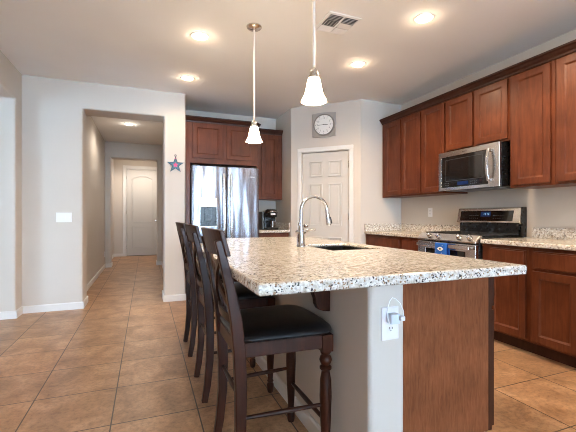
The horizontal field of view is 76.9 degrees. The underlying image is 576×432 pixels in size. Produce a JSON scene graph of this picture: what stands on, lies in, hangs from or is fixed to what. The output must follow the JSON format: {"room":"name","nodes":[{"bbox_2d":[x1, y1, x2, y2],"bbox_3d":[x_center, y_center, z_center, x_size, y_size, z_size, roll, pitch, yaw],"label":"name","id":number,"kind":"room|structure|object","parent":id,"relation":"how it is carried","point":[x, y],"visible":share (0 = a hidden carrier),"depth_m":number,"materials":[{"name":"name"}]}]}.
{"room":"kitchen","nodes":[
{"label":"kitchen","id":0,"kind":"room"},
{"bbox_2d":[0,50,21,311],"bbox_3d":[-0.893,-0.254,-1.795,0.307,2.877,12.810,0,0,-21],"label":"wall","id":1,"kind":"structure","parent":0,"point":[10,77],"depth_m":3.97,"materials":[{"name":"paint"}]},
{"bbox_2d":[87,116,112,283],"bbox_3d":[-3.844,-0.254,7.328,0.150,2.877,5.730,0,0,-21],"label":"wall","id":2,"kind":"structure","parent":0,"point":[95,141],"depth_m":6.44,"materials":[{"name":"paint"}]},
{"bbox_2d":[87,253,122,290],"bbox_3d":[-3.669,1.083,7.402,0.257,0.085,5.747,0,0,-21],"label":"baseboard","id":3,"kind":"structure","parent":2,"relation":"attached to","point":[104,266],"depth_m":7.19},
{"bbox_2d":[22,75,184,305],"bbox_3d":[-2.428,-0.254,4.628,2.137,2.877,0.350,0,0,-21],"label":"wall","id":4,"kind":"structure","parent":0,"point":[55,112],"depth_m":4.37,"materials":[{"name":"paint"}]},
{"bbox_2d":[0,295,87,319],"bbox_3d":[-2.953,1.083,4.310,0.953,0.085,0.588,0,0,-21],"label":"baseboard","id":5,"kind":"structure","parent":4,"relation":"attached to","point":[72,305],"depth_m":4.25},
{"bbox_2d":[56,213,71,221],"bbox_3d":[-2.677,0.017,4.338,0.162,0.115,0.008,0,0,-21],"label":"light switch","id":6,"kind":"object","parent":4,"relation":"attached to","point":[60,217],"visible":1,"depth_m":4.33,"materials":[{"name":"white plastic"}]},
{"bbox_2d":[162,290,185,301],"bbox_3d":[-1.559,1.083,4.969,0.299,0.085,0.378,0,0,-21],"label":"baseboard","id":7,"kind":"object","parent":4,"relation":"attached to","point":[178,297],"visible":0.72,"depth_m":4.79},
{"bbox_2d":[168,154,182,171],"bbox_3d":[-1.487,-0.699,4.797,0.215,0.231,0.019,0,0,-21],"label":"star ornament","id":8,"kind":"object","parent":4,"relation":"attached to","point":[175,165],"visible":1,"depth_m":4.79,"materials":[{"name":"blue metal"}]},
{"bbox_2d":[105,141,161,263],"bbox_3d":[-3.504,-0.254,8.283,1.200,2.877,0.300,0,0,-21],"label":"wall","id":9,"kind":"structure","parent":0,"point":[113,150],"depth_m":8.14,"materials":[{"name":"paint"}]},
{"bbox_2d":[113,159,156,253],"bbox_3d":[-4.297,-0.254,10.308,1.480,2.877,0.150,0,0,-21],"label":"wall","id":10,"kind":"structure","parent":0,"point":[117,164],"depth_m":10.07,"materials":[{"name":"paint"}]},
{"bbox_2d":[123,165,156,255],"bbox_3d":[-4.185,-0.142,10.342,0.945,2.535,0.168,0,0,-21],"label":"trim","id":11,"kind":"structure","parent":10,"relation":"attached to","point":[125,167],"depth_m":10.12,"materials":[{"name":"white wood"}]},
{"bbox_2d":[126,169,156,255],"bbox_3d":[-4.137,-0.095,10.306,0.842,2.440,0.110,0,0,-21],"label":"door","id":12,"kind":"structure","parent":10,"relation":"in","point":[141,212],"depth_m":10.31,"materials":[{"name":"white wood"}]},
{"bbox_2d":[162,144,162,261],"bbox_3d":[-2.679,-0.254,8.004,0.148,2.877,5.320,0,0,-21],"label":"wall","id":13,"kind":"structure","parent":0,"point":[162,144],"depth_m":8.19,"materials":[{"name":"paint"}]},
{"bbox_2d":[156,260,162,267],"bbox_3d":[-2.733,1.083,7.785,0.140,0.085,5.717,0,0,-21],"label":"baseboard","id":14,"kind":"structure","parent":13,"relation":"attached to","point":[157,262],"depth_m":8.32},
{"bbox_2d":[185,110,275,221],"bbox_3d":[-0.949,-0.254,5.890,1.828,2.877,0.140,0,0,-21],"label":"wall","id":15,"kind":"structure","parent":0,"point":[266,123],"depth_m":5.99,"materials":[{"name":"paint"}]},
{"bbox_2d":[259,128,282,200],"bbox_3d":[-0.364,-0.809,5.839,0.475,1.098,0.362,0,0,-21],"label":"upper cabinet","id":16,"kind":"object","parent":15,"relation":"attached to","point":[270,149],"visible":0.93,"depth_m":5.72,"materials":[{"name":"brown wood"}]},
{"bbox_2d":[276,108,290,236],"bbox_3d":[-0.012,-0.254,5.814,0.140,2.877,0.684,0,0,-21],"label":"wall","id":17,"kind":"structure","parent":0,"point":[283,122],"depth_m":5.69,"materials":[{"name":"paint"}]},
{"bbox_2d":[0,0,575,144],"bbox_3d":[-1.357,-1.692,1.750,8.750,0.120,19.750,0,0,-21],"label":"ceiling","id":18,"kind":"structure","parent":0,"point":[141,44],"depth_m":3.46,"materials":[{"name":"paint"}]},
{"bbox_2d":[180,75,194,80],"bbox_3d":[-1.188,-1.628,4.293,0.168,0.008,0.168,0,0,-21],"label":"recessed light","id":19,"kind":"object","parent":18,"relation":"in","point":[184,77],"visible":1,"depth_m":4.29,"materials":[{"name":"white"}]},
{"bbox_2d":[190,31,208,40],"bbox_3d":[-0.798,-1.628,3.291,0.168,0.008,0.168,0,0,-21],"label":"recessed light","id":20,"kind":"object","parent":18,"relation":"in","point":[197,35],"visible":1,"depth_m":3.28,"materials":[{"name":"white plastic"}]},
{"bbox_2d":[246,23,261,143],"bbox_3d":[-0.292,-1.135,3.129,0.144,0.993,0.144,0,0,-21],"label":"pendant lamp","id":21,"kind":"object","parent":18,"relation":"hanging from","point":[254,137],"visible":1,"depth_m":3.12,"materials":[{"name":"white glass"}]},
{"bbox_2d":[301,0,326,105],"bbox_3d":[0.145,-1.135,2.028,0.144,0.993,0.144,0,0,-21],"label":"pendant lamp","id":22,"kind":"object","parent":18,"relation":"hanging from","point":[314,95],"visible":1,"depth_m":2.01,"materials":[{"name":"white glass"}]},
{"bbox_2d":[315,11,362,36],"bbox_3d":[0.418,-1.624,3.085,0.310,0.015,0.310,0,0,-21],"label":"ceiling vent","id":23,"kind":"object","parent":18,"relation":"in","point":[339,24],"visible":1,"depth_m":3.07,"materials":[{"name":"white plastic"}]},
{"bbox_2d":[350,61,365,67],"bbox_3d":[0.751,-1.628,3.898,0.168,0.008,0.168,0,0,-21],"label":"recessed light","id":24,"kind":"object","parent":18,"relation":"in","point":[356,64],"visible":1,"depth_m":3.90,"materials":[{"name":"white"}]},
{"bbox_2d":[413,12,434,23],"bbox_3d":[1.121,-1.628,2.992,0.168,0.008,0.168,0,0,-21],"label":"recessed light","id":25,"kind":"object","parent":18,"relation":"in","point":[426,17],"visible":1,"depth_m":2.99,"materials":[{"name":"white plastic"}]},
{"bbox_2d":[0,255,575,431],"bbox_3d":[-1.357,1.185,1.750,8.750,0.120,19.750,0,0,-21],"label":"floor","id":26,"kind":"structure","parent":0,"point":[120,362],"depth_m":2.56,"materials":[{"name":"tile"}]},
{"bbox_2d":[175,222,237,356],"bbox_3d":[-0.680,0.589,3.149,0.566,1.076,0.470,0,0,-21],"label":"counter stool","id":27,"kind":"object","parent":26,"relation":"on","point":[191,302],"visible":0.48,"depth_m":2.91,"materials":[{"name":"brown wood"}]},
{"bbox_2d":[187,268,233,279],"bbox_3d":[-0.630,0.495,3.168,0.460,0.050,0.470,0,0,-21],"label":"seat cushion","id":28,"kind":"object","parent":27,"relation":"on","point":[190,275],"depth_m":2.95,"materials":[{"name":"black leather"}]},
{"bbox_2d":[185,115,260,293],"bbox_3d":[-0.983,-0.124,5.388,1.104,2.498,0.750,0,0,-21],"label":"tall cabinet","id":29,"kind":"object","parent":26,"relation":"on","point":[209,141],"visible":0.68,"depth_m":5.13,"materials":[{"name":"brown wood"}]},
{"bbox_2d":[190,165,258,267],"bbox_3d":[-0.962,0.225,5.237,0.909,1.800,0.866,0,0,-21],"label":"refrigerator","id":30,"kind":"object","parent":26,"relation":"on","point":[226,199],"visible":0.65,"depth_m":4.88,"materials":[{"name":"grey metal"}]},
{"bbox_2d":[184,224,274,402],"bbox_3d":[-0.400,0.589,2.434,0.566,1.076,0.470,0,0,-21],"label":"counter stool","id":31,"kind":"object","parent":26,"relation":"on","point":[247,298],"visible":0.7,"depth_m":2.26,"materials":[{"name":"brown wood"}]},
{"bbox_2d":[199,282,273,300],"bbox_3d":[-0.350,0.495,2.453,0.460,0.050,0.470,0,0,-21],"label":"seat cushion","id":32,"kind":"object","parent":31,"relation":"on","point":[243,293],"depth_m":2.27,"materials":[{"name":"black leather"}]},
{"bbox_2d":[201,227,332,431],"bbox_3d":[-0.120,0.589,1.720,0.566,1.076,0.470,0,0,-21],"label":"counter stool","id":33,"kind":"object","parent":26,"relation":"on","point":[288,329],"visible":1,"depth_m":1.58,"materials":[{"name":"brown wood"}]},
{"bbox_2d":[220,304,331,341],"bbox_3d":[-0.070,0.495,1.739,0.460,0.050,0.470,0,0,-21],"label":"seat cushion","id":34,"kind":"object","parent":33,"relation":"on","point":[286,322],"depth_m":1.59,"materials":[{"name":"black leather"}]},
{"bbox_2d":[259,233,288,236],"bbox_3d":[-0.317,0.688,5.718,0.475,0.874,0.621,0,0,-21],"label":"base cabinet","id":35,"kind":"object","parent":26,"relation":"on","point":[260,234],"visible":0.11,"depth_m":5.44,"materials":[{"name":"brown wood"}]},
{"bbox_2d":[259,222,289,232],"bbox_3d":[-0.311,0.179,5.713,0.484,0.142,0.645,0,0,-21],"label":"countertop","id":36,"kind":"structure","parent":35,"relation":"on","point":[283,227],"depth_m":5.50,"materials":[{"name":"beige stone"}]},
{"bbox_2d":[259,209,278,229],"bbox_3d":[-0.302,0.050,5.660,0.239,0.320,0.320,0,0,-21],"label":"coffee maker","id":37,"kind":"object","parent":36,"relation":"on","point":[267,218],"visible":0.98,"depth_m":5.61,"materials":[{"name":"black plastic"}]},
{"bbox_2d":[265,227,278,229],"bbox_3d":[-0.255,0.193,5.603,0.185,0.035,0.140,0,0,-21],"label":"drip tray","id":38,"kind":"object","parent":37,"relation":"on","point":[266,228],"depth_m":5.54,"materials":[{"name":"black plastic"}]},
{"bbox_2d":[366,234,401,248],"bbox_3d":[1.507,0.688,4.856,0.621,0.874,0.760,0,0,-21],"label":"base cabinet","id":39,"kind":"object","parent":26,"relation":"on","point":[376,240],"visible":0.12,"depth_m":4.68,"materials":[{"name":"brown wood"}]},
{"bbox_2d":[364,223,459,237],"bbox_3d":[1.566,0.179,4.688,0.637,0.142,1.118,0,0,-21],"label":"countertop","id":40,"kind":"structure","parent":39,"relation":"on","point":[389,229],"depth_m":4.92,"materials":[{"name":"beige stone"}]},
{"bbox_2d":[328,246,493,431],"bbox_3d":[0.322,0.688,2.587,0.540,0.874,2.138,0,0,-21],"label":"base cabinet","id":41,"kind":"object","parent":26,"relation":"on","point":[448,326],"visible":0.31,"depth_m":1.59,"materials":[{"name":"brown wood"}]},
{"bbox_2d":[200,237,526,295],"bbox_3d":[0.037,0.230,2.432,1.200,0.040,2.358,0,0,-21],"label":"countertop","id":42,"kind":"structure","parent":41,"relation":"on","point":[267,266],"depth_m":1.54,"materials":[{"name":"beige stone"}]},
{"bbox_2d":[296,195,331,246],"bbox_3d":[0.190,0.032,2.527,0.280,0.356,0.085,0,0,-21],"label":"kitchen faucet","id":43,"kind":"object","parent":42,"relation":"on","point":[300,232],"visible":1,"depth_m":2.50,"materials":[{"name":"silver metal"}]},
{"bbox_2d":[316,246,359,250],"bbox_3d":[0.348,0.337,2.502,0.377,0.210,0.507,0,0,-21],"label":"undermount sink","id":44,"kind":"object","parent":42,"relation":"in","point":[332,248],"visible":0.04,"depth_m":2.75,"materials":[{"name":"grey metal"}]},
{"bbox_2d":[402,237,420,250],"bbox_3d":[1.710,0.688,4.336,0.621,0.874,0.352,0,0,-21],"label":"base cabinet","id":45,"kind":"object","parent":26,"relation":"on","point":[408,243],"visible":0.14,"depth_m":4.23,"materials":[{"name":"brown wood"}]},
{"bbox_2d":[417,207,526,259],"bbox_3d":[1.870,0.517,3.791,0.718,1.216,0.766,0,0,-21],"label":"gas range","id":46,"kind":"object","parent":26,"relation":"on","point":[476,224],"visible":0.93,"depth_m":3.70,"materials":[{"name":"silver metal"}]},
{"bbox_2d":[435,243,449,254],"bbox_3d":[1.546,0.358,3.648,0.040,0.174,0.160,0,0,-21],"label":"dish towel","id":47,"kind":"object","parent":46,"relation":"hanging from","point":[440,248],"visible":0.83,"depth_m":3.62,"materials":[{"name":"blue fabric"}]},
{"bbox_2d":[417,240,477,258],"bbox_3d":[1.577,0.585,3.678,0.090,0.630,0.754,0,0,-21],"label":"oven","id":48,"kind":"object","parent":46,"relation":"in","point":[457,248],"depth_m":3.54,"materials":[{"name":"silver glass"}]},
{"bbox_2d":[482,236,522,238],"bbox_3d":[1.905,0.211,3.807,0.545,0.017,0.762,0,0,-21],"label":"cooktop","id":49,"kind":"object","parent":46,"relation":"in","point":[483,237],"depth_m":3.50,"materials":[{"name":"black glass"}]},
{"bbox_2d":[483,244,535,353],"bbox_3d":[2.140,0.688,3.240,0.621,0.874,0.442,0,0,-21],"label":"base cabinet","id":50,"kind":"object","parent":26,"relation":"on","point":[511,307],"visible":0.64,"depth_m":3.07,"materials":[{"name":"brown wood"}]},
{"bbox_2d":[530,247,575,367],"bbox_3d":[2.360,0.688,2.678,0.621,0.874,0.762,0,0,-21],"label":"base cabinet","id":51,"kind":"object","parent":26,"relation":"on","point":[552,271],"visible":1,"depth_m":2.76,"materials":[{"name":"brown wood"}]},
{"bbox_2d":[480,227,575,250],"bbox_3d":[2.278,0.179,2.872,0.637,0.142,1.225,0,0,-21],"label":"countertop","id":52,"kind":"structure","parent":51,"relation":"on","point":[547,238],"depth_m":3.17,"materials":[{"name":"beige stone"}]},
{"bbox_2d":[291,99,360,243],"bbox_3d":[0.555,-0.254,5.329,1.048,2.877,0.120,0,0,22],"label":"wall","id":53,"kind":"structure","parent":0,"point":[348,113],"depth_m":5.21,"materials":[{"name":"paint"}]},
{"bbox_2d":[312,112,335,137],"bbox_3d":[0.520,-1.319,5.259,0.364,0.370,0.034,0,0,22],"label":"wall clock","id":54,"kind":"object","parent":53,"relation":"attached to","point":[324,123],"visible":1,"depth_m":5.25,"materials":[{"name":"silver metal"}]},
{"bbox_2d":[297,145,352,242],"bbox_3d":[0.553,0.060,5.321,0.838,2.130,0.136,0,0,22],"label":"trim","id":55,"kind":"structure","parent":53,"relation":"attached to","point":[349,148],"depth_m":5.22,"materials":[{"name":"white wood"}]},
{"bbox_2d":[303,151,348,241],"bbox_3d":[0.545,0.092,5.282,0.712,2.045,0.101,0,0,22],"label":"door","id":56,"kind":"structure","parent":53,"relation":"in","point":[325,174],"depth_m":5.29,"materials":[{"name":"white wood"}]},
{"bbox_2d":[263,285,402,431],"bbox_3d":[-0.003,0.694,2.442,0.167,0.923,2.170,0,0,-21],"label":"wall","id":57,"kind":"structure","parent":0,"point":[366,373],"depth_m":1.48,"materials":[{"name":"paint"}]},
{"bbox_2d":[255,356,320,431],"bbox_3d":[-0.003,1.083,2.442,0.195,0.085,2.198,0,0,-21],"label":"baseboard","id":58,"kind":"structure","parent":57,"relation":"attached to","point":[304,416],"depth_m":2.07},
{"bbox_2d":[310,291,329,310],"bbox_3d":[0.093,0.349,1.680,0.210,0.195,0.040,0,0,-21],"label":"corbel","id":59,"kind":"object","parent":57,"relation":"attached to","point":[321,300],"visible":0.43,"depth_m":1.69,"materials":[{"name":"brown wood"}]},
{"bbox_2d":[381,306,398,340],"bbox_3d":[0.403,0.423,1.431,0.080,0.130,0.009,0,0,-21],"label":"wall outlet","id":60,"kind":"object","parent":57,"relation":"attached to","point":[386,333],"visible":0.73,"depth_m":1.43,"materials":[{"name":"white plastic"}]},
{"bbox_2d":[387,324,393,332],"bbox_3d":[0.404,0.443,1.429,0.034,0.029,0.002,0,0,-21],"label":"receptacle","id":61,"kind":"object","parent":60,"relation":"attached to","point":[388,326],"depth_m":1.43,"materials":[{"name":"grey plastic"}]},
{"bbox_2d":[387,297,404,329],"bbox_3d":[0.414,0.380,1.405,0.061,0.125,0.048,0,0,-21],"label":"charger","id":62,"kind":"object","parent":60,"relation":"attached to","point":[392,318],"visible":1,"depth_m":1.40,"materials":[{"name":"white plastic"}]},
{"bbox_2d":[361,99,400,243],"bbox_3d":[1.319,-0.254,5.266,0.700,2.877,0.136,0,0,-21],"label":"wall","id":63,"kind":"structure","parent":0,"point":[375,209],"depth_m":5.16,"materials":[{"name":"paint"}]},
{"bbox_2d":[401,29,575,237],"bbox_3d":[3.914,-0.254,-0.217,0.150,2.877,12.240,0,0,-21],"label":"wall","id":64,"kind":"structure","parent":0,"point":[546,207],"depth_m":3.78,"materials":[{"name":"paint"}]},
{"bbox_2d":[379,104,440,197],"bbox_3d":[1.629,-0.817,4.882,0.380,1.113,0.800,0,0,-21],"label":"upper cabinet","id":65,"kind":"object","parent":64,"relation":"attached to","point":[402,130],"visible":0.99,"depth_m":4.76,"materials":[{"name":"brown wood"}]},
{"bbox_2d":[428,208,431,216],"bbox_3d":[1.871,-0.048,4.777,0.009,0.117,0.072,0,0,-21],"label":"wall outlet","id":66,"kind":"object","parent":64,"relation":"attached to","point":[429,209],"visible":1,"depth_m":4.78,"materials":[{"name":"white plastic"}]},
{"bbox_2d":[401,223,459,231],"bbox_3d":[1.857,0.159,4.790,0.020,0.102,1.096,0,0,-21],"label":"backsplash","id":67,"kind":"structure","parent":64,"relation":"attached to","point":[405,227],"depth_m":4.78,"materials":[{"name":"stone"}]},
{"bbox_2d":[419,94,467,194],"bbox_3d":[1.845,-0.817,4.331,0.380,1.113,0.380,0,0,-21],"label":"upper cabinet","id":68,"kind":"object","parent":64,"relation":"attached to","point":[433,109],"visible":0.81,"depth_m":4.27,"materials":[{"name":"brown wood"}]},
{"bbox_2d":[443,68,509,151],"bbox_3d":[2.056,-1.040,3.792,0.380,0.666,0.774,0,0,-21],"label":"upper cabinet","id":69,"kind":"object","parent":64,"relation":"attached to","point":[477,111],"visible":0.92,"depth_m":3.67,"materials":[{"name":"brown wood"}]},
{"bbox_2d":[439,141,514,191],"bbox_3d":[2.002,-0.490,3.821,0.460,0.428,0.762,0,0,-21],"label":"microwave","id":70,"kind":"object","parent":69,"relation":"attached to","point":[485,167],"visible":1,"depth_m":3.66,"materials":[{"name":"silver metal"}]},
{"bbox_2d":[506,50,574,188],"bbox_3d":[2.271,-0.817,3.244,0.380,1.113,0.398,0,0,-21],"label":"upper cabinet","id":71,"kind":"object","parent":64,"relation":"attached to","point":[533,79],"visible":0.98,"depth_m":3.18,"materials":[{"name":"brown wood"}]},
{"bbox_2d":[532,227,575,239],"bbox_3d":[2.575,0.159,2.958,0.020,0.102,1.170,0,0,-21],"label":"backsplash","id":72,"kind":"structure","parent":64,"relation":"attached to","point":[537,232],"depth_m":3.31,"materials":[{"name":"stone"}]},
{"bbox_2d":[551,39,575,185],"bbox_3d":[2.483,-0.817,2.703,0.380,1.113,0.760,0,0,-21],"label":"upper cabinet","id":73,"kind":"object","parent":64,"relation":"attached to","point":[565,54],"visible":1,"depth_m":2.92,"materials":[{"name":"brown wood"}]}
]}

